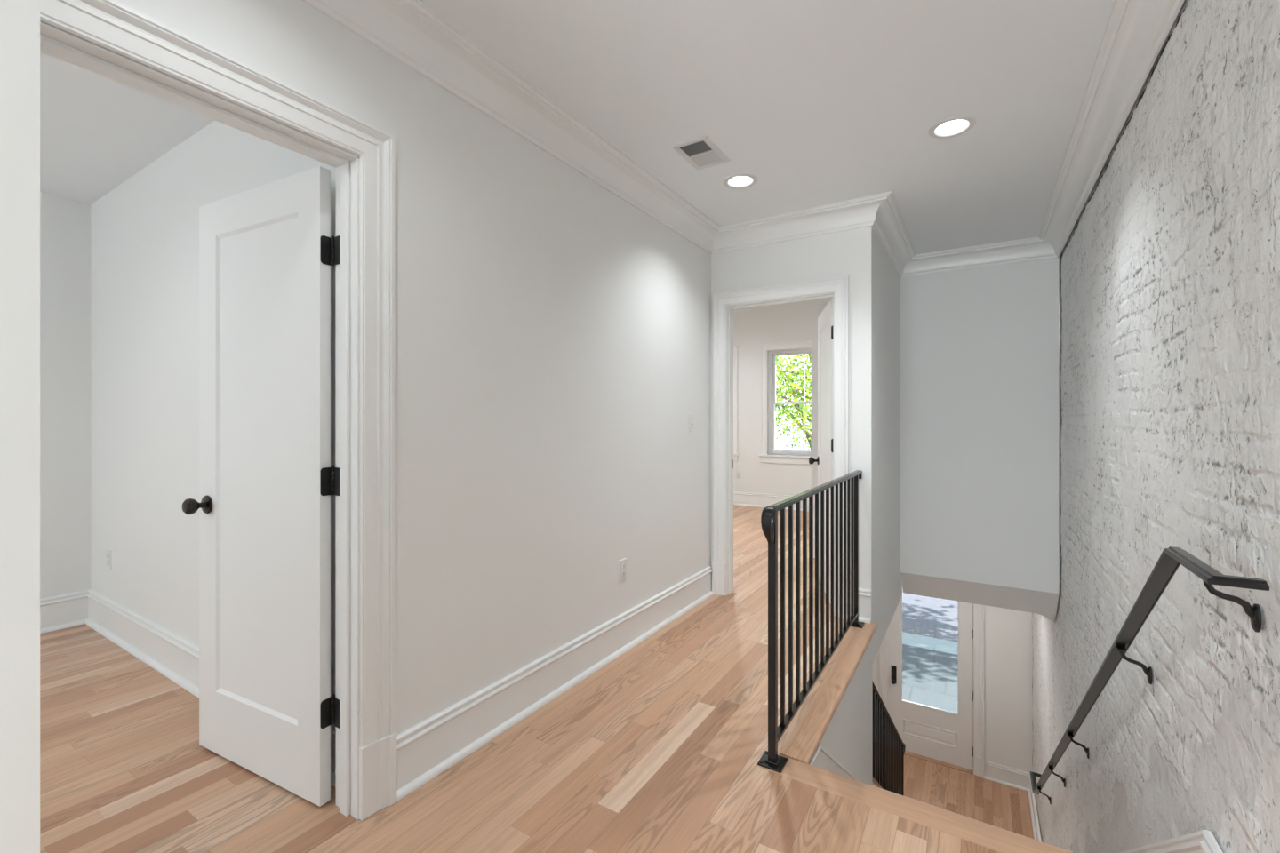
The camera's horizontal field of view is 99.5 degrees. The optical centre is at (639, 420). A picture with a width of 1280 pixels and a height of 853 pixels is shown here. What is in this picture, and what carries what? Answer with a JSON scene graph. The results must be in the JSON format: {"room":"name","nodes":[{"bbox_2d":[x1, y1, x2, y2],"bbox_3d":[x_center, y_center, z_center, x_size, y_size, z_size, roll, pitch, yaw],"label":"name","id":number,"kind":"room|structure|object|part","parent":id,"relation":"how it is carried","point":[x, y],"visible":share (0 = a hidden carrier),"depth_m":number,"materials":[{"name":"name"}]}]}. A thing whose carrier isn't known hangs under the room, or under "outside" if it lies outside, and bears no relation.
{"room":"upstairs hallway","nodes":[
{"label":"upstairs hallway","id":0,"kind":"room"},
{"bbox_2d":[0,0,39,852],"bbox_3d":[-1.020,-0.098,0.754,0.708,2.646,0.127,0,0,32],"label":"wall","id":1,"kind":"structure","parent":0,"point":[20,20],"depth_m":0.61,"materials":[{"name":"white paint"}]},
{"bbox_2d":[40,192,91,599],"bbox_3d":[-4.394,-0.098,1.764,0.120,2.646,3.730,0,0,32],"label":"wall","id":2,"kind":"structure","parent":0,"point":[65,223],"depth_m":3.22,"materials":[{"name":"white paint"}]},
{"bbox_2d":[91,120,335,697],"bbox_3d":[-2.163,-0.098,2.627,2.986,2.646,0.100,0,0,32],"label":"wall","id":3,"kind":"structure","parent":0,"point":[145,230],"depth_m":2.73,"materials":[{"name":"white paint"}]},
{"bbox_2d":[106,548,111,569],"bbox_3d":[-3.061,0.800,3.124,0.071,0.116,0.011,0,0,32],"label":"wall outlet","id":4,"kind":"object","parent":3,"relation":"attached to","point":[108,551],"visible":1,"depth_m":3.11,"materials":[{"name":"white plastic"}]},
{"bbox_2d":[40,589,335,787],"bbox_3d":[-2.818,1.129,1.486,2.846,0.192,2.530,0,0,32],"label":"baseboard","id":5,"kind":"structure","parent":3,"relation":"attached to","point":[177,659],"depth_m":2.87,"materials":[{"name":"white paint"}]},
{"bbox_2d":[182,166,335,807],"bbox_3d":[-1.315,0.207,1.879,0.734,2.012,0.183,0,0,27],"label":"door","id":6,"kind":"structure","parent":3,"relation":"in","point":[267,252],"depth_m":1.84,"materials":[{"name":"white paint"}]},
{"bbox_3d":[-1.611,0.310,1.968,0.068,0.068,0.074,0,0,27],"label":"knob","id":7,"kind":"part","parent":6,"relation":"part of","materials":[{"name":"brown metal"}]},
{"bbox_3d":[-1.319,0.157,1.881,0.493,1.662,0.035,0,0,27],"label":"panel","id":8,"kind":"part","parent":6,"relation":"part of","materials":[{"name":"white paint"}]},
{"bbox_2d":[116,0,711,735],"bbox_3d":[-1.198,-0.083,1.246,0.115,2.676,6.242,0,0,32],"label":"wall","id":9,"kind":"structure","parent":0,"point":[553,335],"depth_m":2.20,"materials":[{"name":"white paint"}]},
{"bbox_2d":[40,0,396,821],"bbox_3d":[-1.083,0.155,1.400,0.155,2.139,0.897,0,0,32],"label":"door frame","id":10,"kind":"structure","parent":9,"relation":"attached to","point":[113,26],"depth_m":1.67,"materials":[{"name":"white paint"}]},
{"bbox_3d":[-0.957,0.928,1.717,0.033,0.089,0.004,0,0,32],"label":"hinge plate","id":11,"kind":"part","parent":10,"relation":"part of","materials":[{"name":"black metal"}]},
{"bbox_3d":[-0.957,0.194,1.717,0.033,0.089,0.004,0,0,32],"label":"hinge plate","id":12,"kind":"part","parent":10,"relation":"part of","materials":[{"name":"black metal"}]},
{"bbox_3d":[-0.957,-0.539,1.717,0.033,0.089,0.004,0,0,32],"label":"hinge plate","id":13,"kind":"part","parent":10,"relation":"part of","materials":[{"name":"black metal"}]},
{"bbox_2d":[396,566,713,801],"bbox_3d":[-0.144,1.129,2.788,0.036,0.192,2.450,0,0,32],"label":"baseboard","id":14,"kind":"structure","parent":9,"relation":"attached to","point":[427,749],"depth_m":2.26,"materials":[{"name":"white paint"}]},
{"bbox_2d":[618,558,626,582],"bbox_3d":[-0.089,0.801,2.901,0.011,0.116,0.071,0,0,32],"label":"wall outlet","id":15,"kind":"object","parent":9,"relation":"attached to","point":[622,564],"visible":1,"depth_m":2.89,"materials":[{"name":"white plastic"}]},
{"bbox_2d":[687,414,693,431],"bbox_3d":[0.336,0.015,3.576,0.014,0.116,0.071,0,0,32],"label":"light switch","id":16,"kind":"object","parent":9,"relation":"attached to","point":[690,417],"visible":1,"depth_m":3.56,"materials":[{"name":"white plastic"}]},
{"bbox_2d":[301,0,1184,277],"bbox_3d":[0.118,-1.252,1.253,2.110,0.137,7.650,0,0,32],"label":"crown molding","id":17,"kind":"structure","parent":9,"relation":"attached to","point":[409,31],"depth_m":2.37,"materials":[{"name":"white paint"}]},
{"bbox_2d":[40,504,1000,852],"bbox_3d":[-0.517,1.240,3.125,5.248,0.030,10.150,0,0,32],"label":"floor","id":18,"kind":"structure","parent":0,"point":[660,748],"depth_m":1.89,"materials":[{"name":"brown wood"}]},
{"bbox_2d":[757,470,864,773],"bbox_3d":[0.893,0.764,2.608,0.086,0.921,1.714,0,0,32],"label":"stair railing","id":19,"kind":"object","parent":18,"relation":"on","point":[770,760],"visible":1,"depth_m":2.29,"materials":[{"name":"black metal"}]},
{"bbox_3d":[0.475,0.768,1.940,0.028,0.897,0.028,0,0,32],"label":"post","id":20,"kind":"part","parent":19,"relation":"part of","materials":[{"name":"black metal"}]},
{"bbox_3d":[0.475,1.221,1.940,0.086,0.008,0.086,0,0,32],"label":"plate","id":21,"kind":"part","parent":19,"relation":"part of","materials":[{"name":"black metal"}]},
{"bbox_3d":[0.905,0.317,2.627,0.044,0.022,1.645,0,0,32],"label":"rail","id":22,"kind":"part","parent":19,"relation":"part of","materials":[{"name":"black metal"}]},
{"bbox_3d":[0.885,1.153,2.595,0.025,0.012,1.516,0,0,32],"label":"rail","id":23,"kind":"part","parent":19,"relation":"part of","materials":[{"name":"black metal"}]},
{"bbox_3d":[1.294,0.768,3.249,0.028,0.897,0.028,0,0,32],"label":"post","id":24,"kind":"part","parent":19,"relation":"part of","materials":[{"name":"black metal"}]},
{"bbox_3d":[1.294,1.221,3.249,0.086,0.008,0.086,0,0,32],"label":"plate","id":25,"kind":"part","parent":19,"relation":"part of","materials":[{"name":"black metal"}]},
{"bbox_2d":[779,621,877,764],"bbox_3d":[0.976,1.240,2.638,0.100,0.031,1.576,0,0,32],"label":"edging","id":26,"kind":"object","parent":18,"relation":"attached to","point":[802,745],"visible":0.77,"depth_m":2.38,"materials":[{"name":"brown wood"}]},
{"bbox_2d":[768,754,1073,852],"bbox_3d":[0.967,1.240,1.643,1.140,0.031,0.121,0,0,32],"label":"stair nosing","id":27,"kind":"structure","parent":18,"relation":"attached to","point":[984,835],"depth_m":1.70,"materials":[{"name":"brown wood"}]},
{"bbox_2d":[40,0,1115,254],"bbox_3d":[-0.431,-1.401,3.130,5.448,0.160,10.450,0,0,32],"label":"ceiling","id":28,"kind":"structure","parent":0,"point":[823,102],"depth_m":2.23,"materials":[{"name":"white paint"}]},
{"bbox_2d":[672,135,730,169],"bbox_3d":[0.304,-1.367,2.682,0.192,0.107,0.292,0,0,32],"label":"ceiling vent","id":29,"kind":"object","parent":28,"relation":"in","point":[701,152],"visible":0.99,"depth_m":2.67,"materials":[{"name":"white metal"}]},
{"bbox_2d":[723,173,757,188],"bbox_3d":[0.554,-1.349,2.994,0.188,0.064,0.188,0,0,32],"label":"recessed light","id":30,"kind":"object","parent":28,"relation":"in","point":[742,180],"visible":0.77,"depth_m":3.03,"materials":[{"name":"white plastic"}]},
{"bbox_2d":[928,115,975,138],"bbox_3d":[1.405,-1.349,2.444,0.188,0.064,0.188,0,0,32],"label":"recessed light","id":31,"kind":"object","parent":28,"relation":"in","point":[950,127],"visible":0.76,"depth_m":2.47,"materials":[{"name":"white glass"}]},
{"bbox_2d":[711,225,874,661],"bbox_3d":[0.938,-0.241,3.659,1.178,3.467,0.115,0,0,32],"label":"wall","id":32,"kind":"structure","parent":0,"point":[851,252],"depth_m":3.38,"materials":[{"name":"white paint"}]},
{"bbox_2d":[712,275,848,617],"bbox_3d":[0.935,0.166,3.642,0.914,2.119,0.155,0,0,32],"label":"door frame","id":33,"kind":"structure","parent":32,"relation":"attached to","point":[839,286],"depth_m":3.79,"materials":[{"name":"white paint"}]},
{"bbox_2d":[808,298,833,603],"bbox_3d":[1.334,0.207,3.881,0.183,2.012,0.711,0,0,11],"label":"door","id":34,"kind":"structure","parent":32,"relation":"in","point":[825,460],"depth_m":3.87,"materials":[{"name":"white paint"}]},
{"bbox_3d":[1.339,0.310,4.178,0.074,0.068,0.068,0,0,11],"label":"knob","id":35,"kind":"part","parent":34,"relation":"part of","materials":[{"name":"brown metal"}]},
{"bbox_3d":[1.335,0.157,3.885,0.035,1.662,0.470,0,0,11],"label":"panel","id":36,"kind":"part","parent":34,"relation":"part of","materials":[{"name":"white paint"}]},
{"bbox_3d":[1.335,0.207,3.885,0.035,2.012,0.700,0,0,11],"label":"frame","id":37,"kind":"part","parent":34,"relation":"part of","materials":[{"name":"white paint"}]},
{"bbox_2d":[858,588,871,623],"bbox_3d":[1.343,1.129,3.316,0.126,0.192,0.036,0,0,32],"label":"baseboard","id":38,"kind":"structure","parent":32,"relation":"attached to","point":[864,595],"depth_m":3.30,"materials":[{"name":"white paint"}]},
{"bbox_3d":[1.339,1.214,3.310,0.126,0.022,0.020,0,0,32],"label":"shoe moulding","id":39,"kind":"part","parent":38,"relation":"part of","materials":[{"name":"white paint"}]},
{"bbox_2d":[775,353,811,450],"bbox_3d":[3.490,0.345,11.114,5.861,7.767,5.028,0,0,-24],"label":"street tree","id":40,"kind":"object","parent":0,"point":[791,392],"visible":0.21,"depth_m":10.57,"materials":[{"name":"green plant"}]},
{"bbox_2d":[818,232,902,785],"bbox_3d":[1.210,1.075,3.059,0.118,6.100,3.670,0,0,32],"label":"wall","id":41,"kind":"structure","parent":0,"point":[888,585],"depth_m":3.63,"materials":[{"name":"white paint"}]},
{"bbox_2d":[809,745,858,781],"bbox_3d":[0.994,1.861,2.584,0.020,1.205,1.485,0,0,32],"label":"skirt","id":42,"kind":"object","parent":41,"relation":"attached to","point":[821,759],"visible":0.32,"depth_m":2.20,"materials":[{"name":"white paint"}]},
{"bbox_2d":[733,300,1032,773],"bbox_3d":[2.294,1.095,7.459,5.418,6.140,0.220,0,0,32],"label":"wall","id":43,"kind":"structure","parent":0,"point":[754,326],"depth_m":7.33,"materials":[{"name":"white paint"}]},
{"bbox_2d":[733,345,738,461],"bbox_3d":[0.958,-0.245,8.224,1.190,1.680,0.190,0,0,32],"label":"window","id":44,"kind":"structure","parent":43,"relation":"in","point":[735,348],"depth_m":7.87,"materials":[{"name":"white paint"}]},
{"bbox_2d":[736,471,741,479],"bbox_3d":[1.428,0.789,7.864,0.071,0.116,0.011,0,0,32],"label":"wall outlet","id":45,"kind":"object","parent":43,"relation":"attached to","point":[738,473],"visible":1,"depth_m":7.86,"materials":[{"name":"white plastic"}]},
{"bbox_2d":[733,491,808,511],"bbox_3d":[1.433,1.129,7.835,3.320,0.192,0.036,0,0,32],"label":"baseboard","id":46,"kind":"structure","parent":43,"relation":"attached to","point":[740,499],"depth_m":7.68,"materials":[{"name":"white paint"}]},
{"bbox_3d":[1.429,1.214,7.828,3.320,0.022,0.020,0,0,32],"label":"shoe moulding","id":47,"kind":"part","parent":46,"relation":"part of","materials":[{"name":"white paint"}]},
{"bbox_2d":[758,340,811,464],"bbox_3d":[2.229,-0.245,7.429,1.190,1.680,0.190,0,0,32],"label":"window","id":48,"kind":"structure","parent":43,"relation":"in","point":[781,456],"depth_m":7.63,"materials":[{"name":"white paint"}]},
{"bbox_3d":[2.207,0.494,7.393,1.190,0.028,0.105,0,0,32],"label":"sill","id":49,"kind":"part","parent":48,"relation":"part of","materials":[{"name":"white paint"}]},
{"bbox_3d":[2.256,-0.253,7.471,0.960,1.465,0.090,0,0,32],"label":"frame","id":50,"kind":"part","parent":48,"relation":"part of","materials":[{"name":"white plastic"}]},
{"bbox_3d":[2.252,0.092,7.464,0.876,0.709,0.028,0,0,32],"label":"sash","id":51,"kind":"part","parent":48,"relation":"part of","materials":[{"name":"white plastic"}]},
{"bbox_3d":[2.269,-0.589,7.493,0.876,0.724,0.028,0,0,32],"label":"sash","id":52,"kind":"part","parent":48,"relation":"part of","materials":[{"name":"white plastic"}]},
{"bbox_2d":[888,596,973,770],"bbox_3d":[3.526,2.925,6.596,0.913,2.395,0.108,0,0,32],"label":"door","id":53,"kind":"structure","parent":43,"relation":"in","point":[937,734],"depth_m":6.56,"materials":[{"name":"white paint"}]},
{"bbox_3d":[3.536,3.813,6.624,0.590,0.190,0.050,0,0,32],"label":"panel","id":54,"kind":"part","parent":53,"relation":"part of","materials":[{"name":"white paint"}]},
{"bbox_2d":[879,603,984,778],"bbox_3d":[3.542,2.871,6.628,1.133,2.508,0.206,0,0,32],"label":"door frame","id":55,"kind":"structure","parent":43,"relation":"attached to","point":[979,760],"depth_m":6.30,"materials":[{"name":"white paint"}]},
{"bbox_2d":[811,256,1059,593],"bbox_3d":[2.323,-0.358,4.456,1.772,3.233,0.120,0,0,32],"label":"wall","id":56,"kind":"structure","parent":0,"point":[980,347],"depth_m":4.19,"materials":[{"name":"white paint"}]},
{"bbox_2d":[813,536,815,558],"bbox_3d":[1.795,1.129,4.695,0.624,0.192,0.036,0,0,32],"label":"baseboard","id":57,"kind":"structure","parent":56,"relation":"attached to","point":[813,536],"depth_m":4.84,"materials":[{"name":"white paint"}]},
{"bbox_2d":[900,572,1059,623],"bbox_3d":[2.711,1.411,4.391,1.050,0.305,0.420,0,0,32],"label":"soffit","id":58,"kind":"structure","parent":56,"relation":"attached to","point":[1044,604],"depth_m":4.28,"materials":[{"name":"white paint"}]},
{"bbox_2d":[872,754,1033,839],"bbox_3d":[1.472,4.145,4.399,3.228,0.040,6.220,0,0,32],"label":"floor","id":59,"kind":"structure","parent":0,"point":[972,796],"depth_m":5.96,"materials":[{"name":"brown wood"}]},
{"bbox_2d":[904,751,973,774],"bbox_3d":[3.551,4.120,6.643,0.909,0.010,0.210,0,0,32],"label":"threshold","id":60,"kind":"object","parent":59,"relation":"on","point":[940,763],"visible":0.28,"depth_m":6.51,"materials":[{"name":"brown wood"}]},
{"bbox_3d":[1.946,2.691,3.266,1.115,2.868,3.728,0,0,32],"label":"staircase","id":61,"kind":"structure","parent":59,"relation":"on","visible":0},
{"bbox_2d":[872,681,905,796],"bbox_3d":[1.870,2.708,4.105,0.086,2.448,2.003,0,0,32],"label":"stair railing","id":62,"kind":"object","parent":61,"relation":"on","point":[889,748],"visible":0.73,"depth_m":4.01,"materials":[{"name":"black metal"}]},
{"bbox_3d":[1.851,2.811,4.074,0.025,1.441,1.928,0,0,32],"label":"rail","id":63,"kind":"part","parent":62,"relation":"part of","materials":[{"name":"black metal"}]},
{"bbox_3d":[1.858,2.218,4.087,0.044,1.468,1.960,0,0,32],"label":"rail","id":64,"kind":"part","parent":62,"relation":"part of","materials":[{"name":"black metal"}]},
{"bbox_3d":[2.367,3.436,4.900,0.028,0.991,0.028,0,0,32],"label":"post","id":65,"kind":"part","parent":62,"relation":"part of","materials":[{"name":"black metal"}]},
{"bbox_2d":[1119,830,1223,852],"bbox_3d":[1.250,2.572,1.094,0.022,3.090,8.380,0,0,32],"label":"skirt","id":66,"kind":"object","parent":61,"relation":"attached to","point":[1204,841],"visible":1,"depth_m":1.46,"materials":[{"name":"white paint"}]},
{"bbox_2d":[1032,0,1279,852],"bbox_3d":[1.772,1.372,1.710,0.206,5.586,10.280,0,0,32],"label":"wall","id":67,"kind":"structure","parent":0,"point":[1170,264],"depth_m":1.64,"materials":[{"name":"brick"}]},
{"bbox_2d":[984,760,1041,841],"bbox_3d":[3.712,4.029,5.422,0.446,0.192,1.730,0,0,32],"label":"baseboard","id":68,"kind":"structure","parent":67,"relation":"attached to","point":[1020,780],"depth_m":6.09,"materials":[{"name":"white paint"}]},
{"bbox_2d":[1029,546,1269,804],"bbox_3d":[2.447,1.803,3.063,0.102,2.964,4.652,0,0,32],"label":"wall handrail","id":69,"kind":"object","parent":67,"relation":"attached to","point":[1170,560],"visible":1,"depth_m":1.62,"materials":[{"name":"black metal"}]},
{"bbox_3d":[2.402,1.785,2.909,0.009,0.060,0.034,0,0,32],"label":"wall plate","id":70,"kind":"part","parent":69,"relation":"part of","materials":[{"name":"black metal"}]},
{"bbox_3d":[1.745,0.873,1.857,0.009,0.060,0.034,0,0,32],"label":"wall plate","id":71,"kind":"part","parent":69,"relation":"part of","materials":[{"name":"black metal"}]},
{"bbox_3d":[1.299,0.417,1.145,0.009,0.060,0.034,0,0,32],"label":"wall plate","id":72,"kind":"part","parent":69,"relation":"part of","materials":[{"name":"black metal"}]},
{"label":"outside","id":73,"kind":"structure","parent":0,"visible":0},
{"bbox_2d":[902,644,957,713],"bbox_3d":[5.028,4.325,8.037,28.000,0.200,3.640,0,0,32],"label":"pavement","id":74,"kind":"structure","parent":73,"point":[929,676],"depth_m":8.88,"materials":[{"name":"grey concrete"}]},
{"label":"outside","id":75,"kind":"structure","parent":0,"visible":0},
{"bbox_2d":[902,588,957,642],"bbox_3d":[13.776,4.435,22.021,44.000,0.180,28.050,0,0,32],"label":"street","id":76,"kind":"structure","parent":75,"point":[924,616],"depth_m":11.97,"materials":[{"name":"grey asphalt"}]},
{"bbox_2d":[902,632,957,655],"bbox_3d":[6.165,4.320,9.855,28.000,0.210,0.650,0,0,32],"label":"kerb","id":77,"kind":"object","parent":76,"relation":"on","point":[927,643],"depth_m":10.24,"materials":[{"name":"stone"}]}
]}

